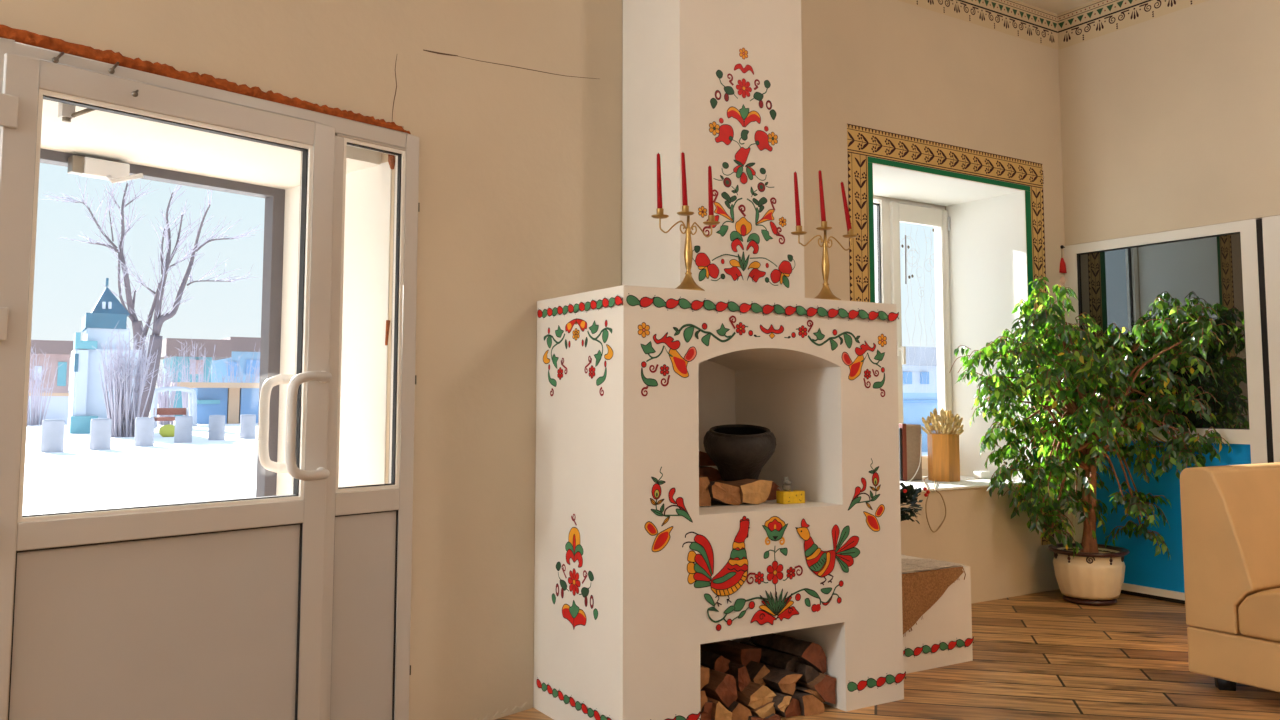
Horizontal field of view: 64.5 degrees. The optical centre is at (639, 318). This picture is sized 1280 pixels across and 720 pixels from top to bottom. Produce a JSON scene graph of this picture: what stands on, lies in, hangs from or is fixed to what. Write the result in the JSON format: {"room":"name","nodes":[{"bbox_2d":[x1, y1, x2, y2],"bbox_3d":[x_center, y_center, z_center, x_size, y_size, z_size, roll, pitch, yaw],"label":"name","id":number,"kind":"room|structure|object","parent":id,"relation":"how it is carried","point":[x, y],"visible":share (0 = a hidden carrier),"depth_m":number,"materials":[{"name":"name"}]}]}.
{"room":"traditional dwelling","nodes":[
{"label":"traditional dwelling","id":0,"kind":"room"},
{"bbox_2d":[0,0,622,719],"bbox_3d":[-2.066,-0.487,3.119,0.881,3.970,7.260,-4,-6,41],"label":"wall","id":1,"kind":"structure","parent":0,"point":[513,107],"depth_m":3.95,"materials":[{"name":"beige paint"}]},
{"bbox_2d":[40,148,284,496],"bbox_3d":[-2.021,0.466,3.756,0.070,2.173,1.438,-4,-6,41],"label":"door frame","id":2,"kind":"structure","parent":1,"relation":"in","point":[266,480],"depth_m":4.27,"materials":[{"name":"grey metal"}]},
{"bbox_2d":[67,155,142,182],"bbox_3d":[-1.983,-0.538,3.768,0.247,0.091,0.114,3,-5,-32],"label":"door closer","id":3,"kind":"object","parent":2,"relation":"attached to","point":[115,172],"depth_m":3.73,"materials":[{"name":"white metal"}]},
{"bbox_2d":[0,24,410,344],"bbox_3d":[-1.454,-0.367,3.163,0.095,0.837,1.700,-4,-6,41],"label":"trim","id":4,"kind":"structure","parent":1,"relation":"attached to","point":[21,36],"depth_m":3.16,"materials":[{"name":"orange plastic"}]},
{"bbox_2d":[0,38,419,719],"bbox_3d":[-1.308,0.386,3.217,0.257,2.254,1.463,-4,-6,39],"label":"door","id":5,"kind":"structure","parent":1,"relation":"in","point":[297,605],"depth_m":3.19,"materials":[{"name":"beige plastic"}]},
{"bbox_2d":[58,102,93,122],"bbox_3d":[-1.687,-0.627,3.068,0.152,0.064,0.049,-1,-5,10],"label":"closer linkage","id":6,"kind":"object","parent":5,"relation":"attached to","point":[67,112],"visible":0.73,"depth_m":3.07,"materials":[{"name":"white metal"}]},
{"bbox_2d":[467,702,531,719],"bbox_3d":[-0.624,1.555,3.931,0.007,0.032,0.550,-4,-6,41],"label":"baseboard","id":7,"kind":"structure","parent":1,"relation":"attached to","point":[526,705],"depth_m":4.04,"materials":[{"name":"beige paint"}]},
{"bbox_2d":[22,405,927,514],"bbox_3d":[-107.499,15.616,176.383,520.000,0.300,432.000,3,-5,-32],"label":"ground","id":8,"kind":"structure","parent":0,"point":[76,478],"depth_m":18.43,"materials":[{"name":"white snow"}]},
{"bbox_2d":[27,345,61,425],"bbox_3d":[-30.855,3.288,51.684,2.196,4.333,2.248,1,-5,-13],"label":"bush","id":9,"kind":"object","parent":8,"relation":"on","point":[36,402],"visible":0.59,"depth_m":51.62,"materials":[{"name":"grey plant"}]},
{"bbox_2d":[28,393,68,423],"bbox_3d":[-31.917,4.836,54.342,2.587,1.658,0.300,3,-5,-32],"label":"fence","id":10,"kind":"object","parent":8,"relation":"on","point":[58,406],"visible":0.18,"depth_m":54.58,"materials":[{"name":"beige"}]},
{"bbox_2d":[29,340,73,392],"bbox_3d":[-41.596,4.368,70.728,3.390,5.216,9.000,3,-5,-32],"label":"brick house","id":11,"kind":"object","parent":8,"relation":"on","point":[59,352],"visible":0.57,"depth_m":67.53,"materials":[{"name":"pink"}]},
{"bbox_2d":[40,419,64,452],"bbox_3d":[-14.641,2.931,25.313,0.498,0.810,0.498,3,-5,-32],"label":"bollard","id":12,"kind":"object","parent":8,"relation":"on","point":[52,433],"visible":1,"depth_m":25.12,"materials":[{"name":"concrete"}]},
{"bbox_2d":[40,178,157,364],"bbox_3d":[-27.200,-1.203,50.784,5.157,13.169,2.657,3,-5,-32],"label":"bare tree","id":13,"kind":"object","parent":8,"relation":"on","point":[136,325],"visible":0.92,"depth_m":51.18,"materials":[{"name":"grey plant"}]},
{"bbox_2d":[89,418,111,449],"bbox_3d":[-14.131,3.035,26.601,0.498,0.810,0.498,3,-5,-32],"label":"bollard","id":14,"kind":"object","parent":8,"relation":"on","point":[100,429],"visible":1,"depth_m":26.40,"materials":[{"name":"concrete"}]},
{"bbox_2d":[67,278,140,433],"bbox_3d":[-21.721,1.475,41.241,2.413,6.266,3.700,3,-5,-32],"label":"tower","id":15,"kind":"object","parent":8,"relation":"on","point":[86,397],"visible":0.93,"depth_m":39.90,"materials":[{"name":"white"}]},
{"bbox_2d":[92,323,159,436],"bbox_3d":[-18.245,2.131,35.916,2.219,4.121,2.143,3,-5,-32],"label":"bush","id":16,"kind":"object","parent":8,"relation":"on","point":[123,413],"visible":0.98,"depth_m":35.62,"materials":[{"name":"grey plant"}]},
{"bbox_2d":[134,417,154,445],"bbox_3d":[-13.970,3.199,28.629,0.498,0.810,0.498,3,-5,-32],"label":"bollard","id":17,"kind":"object","parent":8,"relation":"on","point":[144,426],"visible":1,"depth_m":28.43,"materials":[{"name":"concrete"}]},
{"bbox_2d":[159,424,174,436],"bbox_3d":[-16.581,3.974,35.700,0.616,0.476,0.560,3,-5,-32],"label":"ball","id":18,"kind":"object","parent":8,"relation":"on","point":[168,430],"visible":0.73,"depth_m":35.50,"materials":[{"name":"yellow"}]},
{"bbox_2d":[157,353,185,424],"bbox_3d":[-24.508,3.543,52.824,1.508,4.019,2.296,1,-5,-12],"label":"bush","id":19,"kind":"object","parent":8,"relation":"on","point":[164,400],"visible":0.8,"depth_m":52.77,"materials":[{"name":"grey plant"}]},
{"bbox_2d":[154,408,188,427],"bbox_3d":[-21.734,4.628,47.087,1.520,0.921,0.600,3,-5,-32],"label":"garden bench","id":20,"kind":"object","parent":8,"relation":"on","point":[157,411],"visible":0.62,"depth_m":47.09,"materials":[{"name":"brown wood"}]},
{"bbox_2d":[150,386,196,425],"bbox_3d":[-23.301,4.405,50.763,2.041,1.963,1.140,3,-5,-32],"label":"arch","id":21,"kind":"object","parent":8,"relation":"on","point":[192,393],"visible":0.84,"depth_m":50.65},
{"bbox_2d":[174,416,192,442],"bbox_3d":[-13.934,3.390,30.990,0.498,0.810,0.498,3,-5,-32],"label":"bollard","id":22,"kind":"object","parent":8,"relation":"on","point":[183,424],"visible":1,"depth_m":30.79,"materials":[{"name":"concrete"}]},
{"bbox_2d":[112,185,261,416],"bbox_3d":[-22.024,-0.972,49.365,6.918,12.592,3.590,3,-5,-32],"label":"bare tree","id":23,"kind":"object","parent":8,"relation":"on","point":[159,319],"visible":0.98,"depth_m":48.59,"materials":[{"name":"grey plant"}]},
{"bbox_2d":[161,338,231,416],"bbox_3d":[-35.107,4.748,79.451,4.579,5.872,7.000,3,-5,-32],"label":"house","id":24,"kind":"object","parent":8,"relation":"on","point":[223,349],"visible":0.48,"depth_m":76.67,"materials":[{"name":"teal painted plaster"},{"name":"snow"}]},
{"bbox_2d":[175,338,218,415],"bbox_3d":[-29.641,3.984,67.648,2.227,5.515,2.417,-3,-6,34],"label":"bush","id":25,"kind":"object","parent":8,"relation":"on","point":[185,396],"visible":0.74,"depth_m":67.47,"materials":[{"name":"grey plant"}]},
{"bbox_2d":[170,382,258,423],"bbox_3d":[-23.341,4.710,56.201,4.844,2.223,3.800,3,-5,-32],"label":"kiosk","id":26,"kind":"object","parent":8,"relation":"on","point":[231,400],"visible":0.71,"depth_m":55.29,"materials":[{"name":"blue"}]},
{"bbox_2d":[197,400,219,403],"bbox_3d":[-23.212,4.511,54.587,1.091,0.213,0.500,3,-5,-32],"label":"countertop","id":27,"kind":"structure","parent":26,"relation":"on","point":[198,401],"depth_m":54.36,"materials":[{"name":"teal"}]},
{"bbox_2d":[208,415,224,439],"bbox_3d":[-13.724,3.547,32.933,0.498,0.810,0.498,3,-5,-32],"label":"bollard","id":28,"kind":"object","parent":8,"relation":"on","point":[216,422],"visible":0.98,"depth_m":32.73,"materials":[{"name":"concrete"}]},
{"bbox_2d":[209,344,259,382],"bbox_3d":[-28.078,4.348,70.922,3.719,5.322,2.078,3,-5,-32],"label":"bush","id":29,"kind":"object","parent":8,"relation":"on","point":[256,377],"visible":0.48,"depth_m":71.08,"materials":[{"name":"grey plant"}]},
{"bbox_2d":[211,337,260,382],"bbox_3d":[-36.169,5.226,90.554,4.762,6.706,7.000,3,-5,-32],"label":"house","id":30,"kind":"object","parent":8,"relation":"on","point":[244,346],"visible":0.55,"depth_m":87.93,"materials":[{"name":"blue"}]},
{"bbox_2d":[240,414,255,438],"bbox_3d":[-13.220,3.652,34.229,0.498,0.810,0.498,3,-5,-32],"label":"bollard","id":31,"kind":"object","parent":8,"relation":"on","point":[247,421],"visible":1,"depth_m":34.02,"materials":[{"name":"concrete"}]},
{"bbox_2d":[902,346,937,392],"bbox_3d":[9.436,3.105,43.540,3.955,3.437,7.000,3,-5,-32],"label":"house","id":32,"kind":"object","parent":8,"relation":"on","point":[928,353],"visible":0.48,"depth_m":41.02,"materials":[{"name":"concrete"}]},
{"bbox_2d":[903,393,937,451],"bbox_3d":[6.700,2.612,25.369,2.615,1.488,0.140,3,-5,-32],"label":"fence","id":33,"kind":"object","parent":8,"relation":"on","point":[916,406],"visible":0.17,"depth_m":25.59,"materials":[{"name":"blue"}]},
{"bbox_2d":[495,589,1279,719],"bbox_3d":[1.128,1.383,1.340,10.100,0.040,9.400,3,-5,-32],"label":"floor","id":34,"kind":"structure","parent":0,"point":[1044,655],"depth_m":4.61,"materials":[{"name":"brown wood"}]},
{"bbox_2d":[701,700,712,719],"bbox_3d":[0.177,1.509,3.983,0.073,0.088,0.350,3,-5,-30],"label":"log","id":35,"kind":"object","parent":34,"relation":"on","point":[706,710],"visible":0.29,"depth_m":3.83,"materials":[{"name":"brown wood"}]},
{"bbox_2d":[700,689,707,709],"bbox_3d":[0.150,1.457,3.983,0.058,0.083,0.348,3,-5,-29],"label":"log","id":36,"kind":"object","parent":35,"relation":"on","point":[703,698],"visible":0.21,"depth_m":3.84,"materials":[{"name":"brown wood"}]},
{"bbox_2d":[700,665,709,689],"bbox_3d":[0.152,1.378,4.001,0.069,0.090,0.349,3,-5,-30],"label":"log","id":37,"kind":"object","parent":36,"relation":"on","point":[704,671],"visible":0.21,"depth_m":3.86,"materials":[{"name":"brown wood"}]},
{"bbox_2d":[707,697,731,719],"bbox_3d":[0.227,1.507,3.980,0.083,0.097,0.347,3,-5,-32],"label":"log","id":38,"kind":"object","parent":34,"relation":"on","point":[719,712],"visible":0.38,"depth_m":3.83,"materials":[{"name":"brown wood"}]},
{"bbox_2d":[533,0,973,719],"bbox_3d":[0.542,-0.353,4.743,2.142,3.968,1.173,3,-5,-32],"label":"stove","id":39,"kind":"object","parent":34,"relation":"on","point":[633,575],"visible":1,"depth_m":4.16,"materials":[{"name":"white paint"}]},
{"bbox_2d":[651,205,719,290],"bbox_3d":[0.179,-0.267,3.934,0.311,0.337,0.132,3,-5,-32],"label":"candelabra","id":40,"kind":"object","parent":39,"relation":"on","point":[688,283],"visible":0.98,"depth_m":3.92,"materials":[{"name":"gold metal"}]},
{"bbox_2d":[657,153,661,207],"bbox_3d":[0.075,-0.514,3.889,0.024,0.242,0.021,3,-5,-32],"label":"taper candle","id":41,"kind":"object","parent":40,"relation":"on","point":[659,185],"visible":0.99,"depth_m":3.88,"materials":[{"name":"red wax"}]},
{"bbox_2d":[656,208,663,213],"bbox_3d":[0.076,-0.401,3.881,0.029,0.033,0.029,3,-5,-32],"label":"candle cup","id":42,"kind":"object","parent":40,"relation":"on","point":[659,210],"depth_m":3.87,"materials":[{"name":"gold metal"}]},
{"bbox_2d":[681,152,687,205],"bbox_3d":[0.173,-0.529,3.951,0.027,0.238,0.021,3,-5,-32],"label":"taper candle","id":43,"kind":"object","parent":40,"relation":"on","point":[683,168],"visible":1,"depth_m":3.94,"materials":[{"name":"red wax"}]},
{"bbox_2d":[682,205,688,210],"bbox_3d":[0.177,-0.419,3.944,0.029,0.033,0.029,3,-5,-32],"label":"candle cup","id":44,"kind":"object","parent":40,"relation":"on","point":[684,208],"depth_m":3.93,"materials":[{"name":"gold metal"}]},
{"bbox_2d":[708,166,713,214],"bbox_3d":[0.281,-0.492,4.015,0.023,0.226,0.021,3,-5,-32],"label":"taper candle","id":45,"kind":"object","parent":40,"relation":"on","point":[710,187],"visible":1,"depth_m":4.01,"materials":[{"name":"red wax"}]},
{"bbox_2d":[708,215,714,220],"bbox_3d":[0.282,-0.388,4.007,0.029,0.033,0.029,3,-5,-32],"label":"candle cup","id":46,"kind":"object","parent":40,"relation":"on","point":[710,217],"depth_m":4.00,"materials":[{"name":"gold metal"}]},
{"bbox_2d":[699,476,710,505],"bbox_3d":[0.164,0.708,4.198,0.089,0.118,0.313,3,-6,-34],"label":"log","id":47,"kind":"object","parent":39,"relation":"on","point":[704,496],"visible":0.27,"depth_m":4.08,"materials":[{"name":"brown wood"}]},
{"bbox_2d":[699,466,720,480],"bbox_3d":[0.246,0.710,4.503,0.165,0.110,0.207,3,-5,-32],"label":"log","id":48,"kind":"object","parent":39,"relation":"on","point":[713,474],"visible":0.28,"depth_m":4.43,"materials":[{"name":"brown wood"}]},
{"bbox_2d":[699,451,715,465],"bbox_3d":[0.230,0.618,4.500,0.130,0.066,0.209,3,-5,-32],"label":"log","id":49,"kind":"object","parent":48,"relation":"on","point":[704,459],"visible":0.23,"depth_m":4.41,"materials":[{"name":"brown wood"}]},
{"bbox_2d":[708,481,741,504],"bbox_3d":[0.274,0.720,4.236,0.170,0.099,0.308,3,-5,-32],"label":"log","id":50,"kind":"object","parent":39,"relation":"on","point":[719,492],"visible":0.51,"depth_m":4.11,"materials":[{"name":"brown wood"}]},
{"bbox_2d":[712,479,771,503],"bbox_3d":[0.420,0.722,4.261,0.167,0.100,0.228,3,-5,-32],"label":"log","id":51,"kind":"object","parent":39,"relation":"on","point":[752,491],"visible":0.65,"depth_m":4.17,"materials":[{"name":"brown wood"}]},
{"bbox_2d":[703,424,775,480],"bbox_3d":[0.424,0.580,4.317,0.308,0.250,0.308,-4,-6,39],"label":"pot","id":52,"kind":"object","parent":51,"relation":"on","point":[738,451],"visible":0.97,"depth_m":4.22,"materials":[{"name":"black ceramic"}]},
{"bbox_2d":[766,481,781,500],"bbox_3d":[0.520,0.745,4.434,0.090,0.082,0.207,3,-6,-34],"label":"log","id":53,"kind":"object","parent":39,"relation":"on","point":[772,496],"visible":0.23,"depth_m":4.35,"materials":[{"name":"brown wood"}]},
{"bbox_2d":[776,490,804,503],"bbox_3d":[0.625,0.745,4.227,0.110,0.050,0.061,2,-5,-27],"label":"cheese block","id":54,"kind":"object","parent":39,"relation":"on","point":[797,496],"visible":1,"depth_m":4.20,"materials":[{"name":"yellow food"}]},
{"bbox_2d":[778,477,792,491],"bbox_3d":[0.599,0.689,4.206,0.069,0.061,0.039,3,-5,-32],"label":"figurine","id":55,"kind":"object","parent":54,"relation":"on","point":[786,486],"visible":1,"depth_m":4.20,"materials":[{"name":"grey ceramic"}]},
{"bbox_2d":[791,221,858,299],"bbox_3d":[0.788,-0.239,4.310,0.360,0.342,0.132,3,-5,-32],"label":"candelabra","id":56,"kind":"object","parent":39,"relation":"on","point":[825,293],"visible":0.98,"depth_m":4.29,"materials":[{"name":"gold metal"}]},
{"bbox_2d":[794,171,800,225],"bbox_3d":[0.659,-0.487,4.249,0.032,0.256,0.021,3,-5,-32],"label":"taper candle","id":57,"kind":"object","parent":56,"relation":"on","point":[797,206],"visible":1,"depth_m":4.24,"materials":[{"name":"red wax"}]},
{"bbox_2d":[796,226,801,230],"bbox_3d":[0.664,-0.368,4.243,0.029,0.033,0.029,3,-5,-32],"label":"candle cup","id":58,"kind":"object","parent":56,"relation":"on","point":[798,228],"depth_m":4.23,"materials":[{"name":"gold metal"}]},
{"bbox_2d":[818,170,825,221],"bbox_3d":[0.776,-0.508,4.324,0.035,0.247,0.021,3,-5,-32],"label":"taper candle","id":59,"kind":"object","parent":56,"relation":"on","point":[822,204],"visible":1,"depth_m":4.32,"materials":[{"name":"red wax"}]},
{"bbox_2d":[821,221,826,226],"bbox_3d":[0.783,-0.393,4.319,0.029,0.033,0.029,3,-5,-32],"label":"candle cup","id":60,"kind":"object","parent":56,"relation":"on","point":[824,223],"depth_m":4.31,"materials":[{"name":"gold metal"}]},
{"bbox_2d":[841,182,851,230],"bbox_3d":[0.894,-0.475,4.394,0.060,0.232,0.021,3,-5,-32],"label":"taper candle","id":61,"kind":"object","parent":56,"relation":"on","point":[847,216],"visible":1,"depth_m":4.39,"materials":[{"name":"red wax"}]},
{"bbox_2d":[847,229,853,233],"bbox_3d":[0.911,-0.367,4.397,0.029,0.033,0.029,3,-5,-32],"label":"candle cup","id":62,"kind":"object","parent":56,"relation":"on","point":[851,231],"depth_m":4.39,"materials":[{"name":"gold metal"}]},
{"bbox_2d":[901,559,965,635],"bbox_3d":[1.073,1.385,5.013,0.709,0.381,0.783,3,-5,-32],"label":"burlap cloth","id":63,"kind":"object","parent":39,"relation":"on","point":[922,590],"visible":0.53,"depth_m":4.75,"materials":[{"name":"brown fabric"}]},
{"bbox_2d":[748,713,780,719],"bbox_3d":[0.399,1.564,4.075,0.143,0.034,0.348,3,-5,-32],"label":"log","id":64,"kind":"object","parent":34,"relation":"on","point":[772,716],"visible":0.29,"depth_m":3.94,"materials":[{"name":"brown wood"}]},
{"bbox_2d":[724,701,751,719],"bbox_3d":[0.304,1.535,4.048,0.091,0.089,0.348,3,-5,-32],"label":"log","id":65,"kind":"object","parent":64,"relation":"on","point":[739,711],"visible":0.36,"depth_m":3.90,"materials":[{"name":"brown wood"}]},
{"bbox_2d":[702,669,736,706],"bbox_3d":[0.241,1.457,4.051,0.108,0.137,0.348,3,-5,-32],"label":"log","id":66,"kind":"object","parent":65,"relation":"on","point":[721,687],"visible":0.48,"depth_m":3.92,"materials":[{"name":"brown wood"}]},
{"bbox_2d":[700,649,729,672],"bbox_3d":[0.238,1.391,4.172,0.080,0.081,0.347,3,-5,-32],"label":"log","id":67,"kind":"object","parent":66,"relation":"on","point":[711,660],"visible":0.51,"depth_m":4.04,"materials":[{"name":"brown wood"}]},
{"bbox_2d":[740,701,774,717],"bbox_3d":[0.396,1.543,4.093,0.111,0.057,0.348,3,-5,-32],"label":"log","id":68,"kind":"object","parent":64,"relation":"on","point":[767,709],"visible":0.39,"depth_m":3.95,"materials":[{"name":"brown wood"}]},
{"bbox_2d":[736,682,775,708],"bbox_3d":[0.388,1.494,4.115,0.142,0.091,0.348,3,-5,-32],"label":"log","id":69,"kind":"object","parent":68,"relation":"on","point":[754,695],"visible":0.53,"depth_m":3.97,"materials":[{"name":"brown wood"}]},
{"bbox_2d":[725,661,750,691],"bbox_3d":[0.328,1.453,4.164,0.075,0.127,0.348,3,-5,-32],"label":"log","id":70,"kind":"object","parent":69,"relation":"on","point":[740,673],"visible":0.34,"depth_m":4.02,"materials":[{"name":"brown wood"}]},
{"bbox_2d":[772,691,790,711],"bbox_3d":[0.473,1.521,4.107,0.074,0.058,0.349,3,-6,-34],"label":"log","id":71,"kind":"object","parent":64,"relation":"on","point":[781,701],"visible":0.38,"depth_m":3.97,"materials":[{"name":"brown wood"}]},
{"bbox_2d":[775,698,800,717],"bbox_3d":[0.512,1.552,4.159,0.082,0.073,0.348,3,-6,-34],"label":"log","id":72,"kind":"object","parent":34,"relation":"on","point":[793,709],"visible":0.35,"depth_m":4.02,"materials":[{"name":"brown wood"}]},
{"bbox_2d":[761,663,802,694],"bbox_3d":[0.504,1.474,4.183,0.138,0.081,0.349,3,-5,-32],"label":"log","id":73,"kind":"object","parent":72,"relation":"on","point":[779,679],"visible":0.53,"depth_m":4.05,"materials":[{"name":"brown wood"}]},
{"bbox_2d":[746,661,769,684],"bbox_3d":[0.407,1.452,4.236,0.101,0.082,0.349,3,-6,-33],"label":"log","id":74,"kind":"object","parent":73,"relation":"on","point":[757,671],"visible":0.38,"depth_m":4.10,"materials":[{"name":"brown wood"}]},
{"bbox_2d":[700,640,760,665],"bbox_3d":[0.370,1.431,4.322,0.110,0.123,0.348,3,-5,-32],"label":"log","id":75,"kind":"object","parent":74,"relation":"on","point":[736,652],"visible":0.46,"depth_m":4.21,"materials":[{"name":"brown wood"}]},
{"bbox_2d":[768,687,824,715],"bbox_3d":[0.600,1.550,4.189,0.131,0.081,0.349,3,-5,-32],"label":"log","id":76,"kind":"object","parent":34,"relation":"on","point":[809,704],"visible":0.44,"depth_m":4.04,"materials":[{"name":"brown wood"}]},
{"bbox_2d":[795,685,824,702],"bbox_3d":[0.611,1.535,4.227,0.128,0.065,0.347,3,-5,-32],"label":"log","id":77,"kind":"object","parent":76,"relation":"on","point":[797,688],"visible":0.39,"depth_m":4.09,"materials":[{"name":"brown wood"}]},
{"bbox_2d":[795,673,835,703],"bbox_3d":[0.654,1.518,4.244,0.115,0.122,0.348,3,-6,-33],"label":"log","id":78,"kind":"object","parent":34,"relation":"on","point":[824,685],"visible":0.4,"depth_m":4.11,"materials":[{"name":"brown wood"}]},
{"bbox_2d":[749,633,826,673],"bbox_3d":[0.623,1.405,4.292,0.144,0.135,0.347,3,-5,-32],"label":"log","id":79,"kind":"object","parent":78,"relation":"on","point":[813,655],"visible":0.77,"depth_m":4.18,"materials":[{"name":"brown wood"}]},
{"bbox_2d":[759,662,819,682],"bbox_3d":[0.612,1.458,4.265,0.092,0.088,0.348,3,-6,-34],"label":"log","id":80,"kind":"object","parent":78,"relation":"on","point":[809,673],"visible":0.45,"depth_m":4.12,"materials":[{"name":"brown wood"}]},
{"bbox_2d":[740,642,804,671],"bbox_3d":[0.546,1.440,4.302,0.103,0.081,0.349,3,-6,-33],"label":"log","id":81,"kind":"object","parent":80,"relation":"on","point":[769,657],"visible":0.64,"depth_m":4.20,"materials":[{"name":"brown wood"}]},
{"bbox_2d":[949,276,1236,605],"bbox_3d":[2.701,0.745,6.227,1.540,2.021,1.027,1,-5,-7],"label":"potted ficus","id":82,"kind":"object","parent":34,"relation":"on","point":[1087,572],"visible":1,"depth_m":6.18,"materials":[{"name":"green plant"}]},
{"bbox_2d":[1053,547,1124,600],"bbox_3d":[2.803,1.597,6.340,0.418,0.281,0.411,3,-5,-32],"label":"pot","id":83,"kind":"object","parent":82,"relation":"attached to","point":[1094,573],"depth_m":6.19,"materials":[{"name":"beige ceramic"}]},
{"bbox_2d":[1180,462,1279,691],"bbox_3d":[3.336,1.144,4.535,1.620,0.956,0.922,3,-5,-32],"label":"sofa","id":84,"kind":"object","parent":34,"relation":"on","point":[1230,514],"visible":1,"depth_m":4.38,"materials":[{"name":"beige leather"}]},
{"bbox_2d":[1238,588,1279,641],"bbox_3d":[3.397,1.247,4.432,1.616,0.210,0.698,3,-5,-32],"label":"seat cushion","id":85,"kind":"object","parent":84,"relation":"on","point":[1258,608],"depth_m":4.23,"materials":[{"name":"beige leather"}]},
{"bbox_2d":[801,0,1073,603],"bbox_3d":[1.630,-0.202,6.615,3.136,3.970,0.782,3,-6,-33],"label":"wall","id":86,"kind":"structure","parent":0,"point":[954,105],"depth_m":6.51,"materials":[{"name":"beige paint"}]},
{"bbox_2d":[873,195,952,476],"bbox_3d":[1.624,0.121,6.914,1.439,1.935,0.155,3,-6,-33],"label":"window","id":87,"kind":"structure","parent":86,"relation":"in","point":[888,212],"depth_m":7.13,"materials":[{"name":"white plastic"}]},
{"bbox_2d":[900,476,1029,491],"bbox_3d":[1.809,1.070,6.547,1.498,0.016,0.721,3,-5,-32],"label":"windowsill","id":88,"kind":"structure","parent":86,"relation":"attached to","point":[966,482],"depth_m":6.49,"materials":[{"name":"white paint"}]},
{"bbox_2d":[899,423,921,480],"bbox_3d":[1.771,0.893,6.792,0.176,0.376,0.167,2,-5,-20],"label":"box","id":89,"kind":"object","parent":88,"relation":"on","point":[909,434],"visible":0.62,"depth_m":6.73,"materials":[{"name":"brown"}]},
{"bbox_2d":[905,434,921,481],"bbox_3d":[1.782,0.914,6.647,0.027,0.307,0.256,-4,-6,41],"label":"cable","id":90,"kind":"object","parent":88,"relation":"on","point":[921,434],"visible":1,"depth_m":6.70,"materials":[{"name":"white plastic"}]},
{"bbox_2d":[900,482,929,523],"bbox_3d":[1.434,1.077,5.733,0.379,0.294,0.300,3,-5,-32],"label":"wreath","id":91,"kind":"object","parent":88,"relation":"on","point":[909,491],"visible":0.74,"depth_m":5.70,"materials":[{"name":"green plant"}]},
{"bbox_2d":[923,477,945,531],"bbox_3d":[1.850,1.192,6.614,0.218,0.271,1.222,-1,-5,13],"label":"cable","id":92,"kind":"object","parent":88,"relation":"hanging from","point":[926,477],"visible":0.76,"depth_m":6.10,"materials":[{"name":"brown plastic"}]},
{"bbox_2d":[921,408,963,481],"bbox_3d":[2.018,0.837,6.742,0.262,0.480,0.266,3,-5,-32],"label":"wooden vase","id":93,"kind":"object","parent":88,"relation":"on","point":[943,446],"visible":1,"depth_m":6.67,"materials":[{"name":"brown wood"}]},
{"bbox_2d":[974,471,993,478],"bbox_3d":[2.351,1.067,6.915,0.155,0.050,0.070,3,-5,-32],"label":"power adapter","id":94,"kind":"object","parent":88,"relation":"on","point":[977,474],"visible":0.89,"depth_m":6.87,"materials":[{"name":"white plastic"}]},
{"bbox_2d":[1017,0,1094,13],"bbox_3d":[0.947,-2.630,1.963,10.100,0.120,10.100,3,-5,-32],"label":"ceiling","id":95,"kind":"structure","parent":0,"point":[1054,6],"depth_m":7.00,"materials":[{"name":"white paint"}]},
{"bbox_2d":[1057,0,1279,245],"bbox_3d":[5.351,-0.459,3.397,0.201,3.970,9.300,3,-5,-32],"label":"wall","id":96,"kind":"structure","parent":0,"point":[1170,109],"depth_m":6.46,"materials":[{"name":"beige paint"}]},
{"bbox_2d":[1059,245,1066,284],"bbox_3d":[2.901,-0.338,7.014,0.088,0.332,0.070,-2,-5,29],"label":"hanging ornament","id":97,"kind":"object","parent":96,"relation":"hanging from","point":[1062,269],"visible":0.59,"depth_m":6.98,"materials":[{"name":"red"}]},
{"bbox_2d":[1064,219,1267,599],"bbox_3d":[3.304,0.599,6.423,0.072,2.285,1.273,3,-5,-32],"label":"door","id":98,"kind":"structure","parent":96,"relation":"in","point":[1215,266],"depth_m":6.32,"materials":[{"name":"white plastic"}]},
{"bbox_2d":[1121,219,1273,603],"bbox_3d":[3.655,0.577,5.914,0.122,2.309,2.507,3,-5,-32],"label":"trim","id":99,"kind":"structure","parent":96,"relation":"attached to","point":[1265,354],"depth_m":5.89,"materials":[{"name":"black"}]},
{"bbox_2d":[1262,215,1279,462],"bbox_3d":[3.956,0.517,5.394,0.072,2.285,1.101,3,-5,-32],"label":"door","id":100,"kind":"structure","parent":96,"relation":"in","point":[1270,225],"depth_m":5.85,"materials":[{"name":"white plastic"}]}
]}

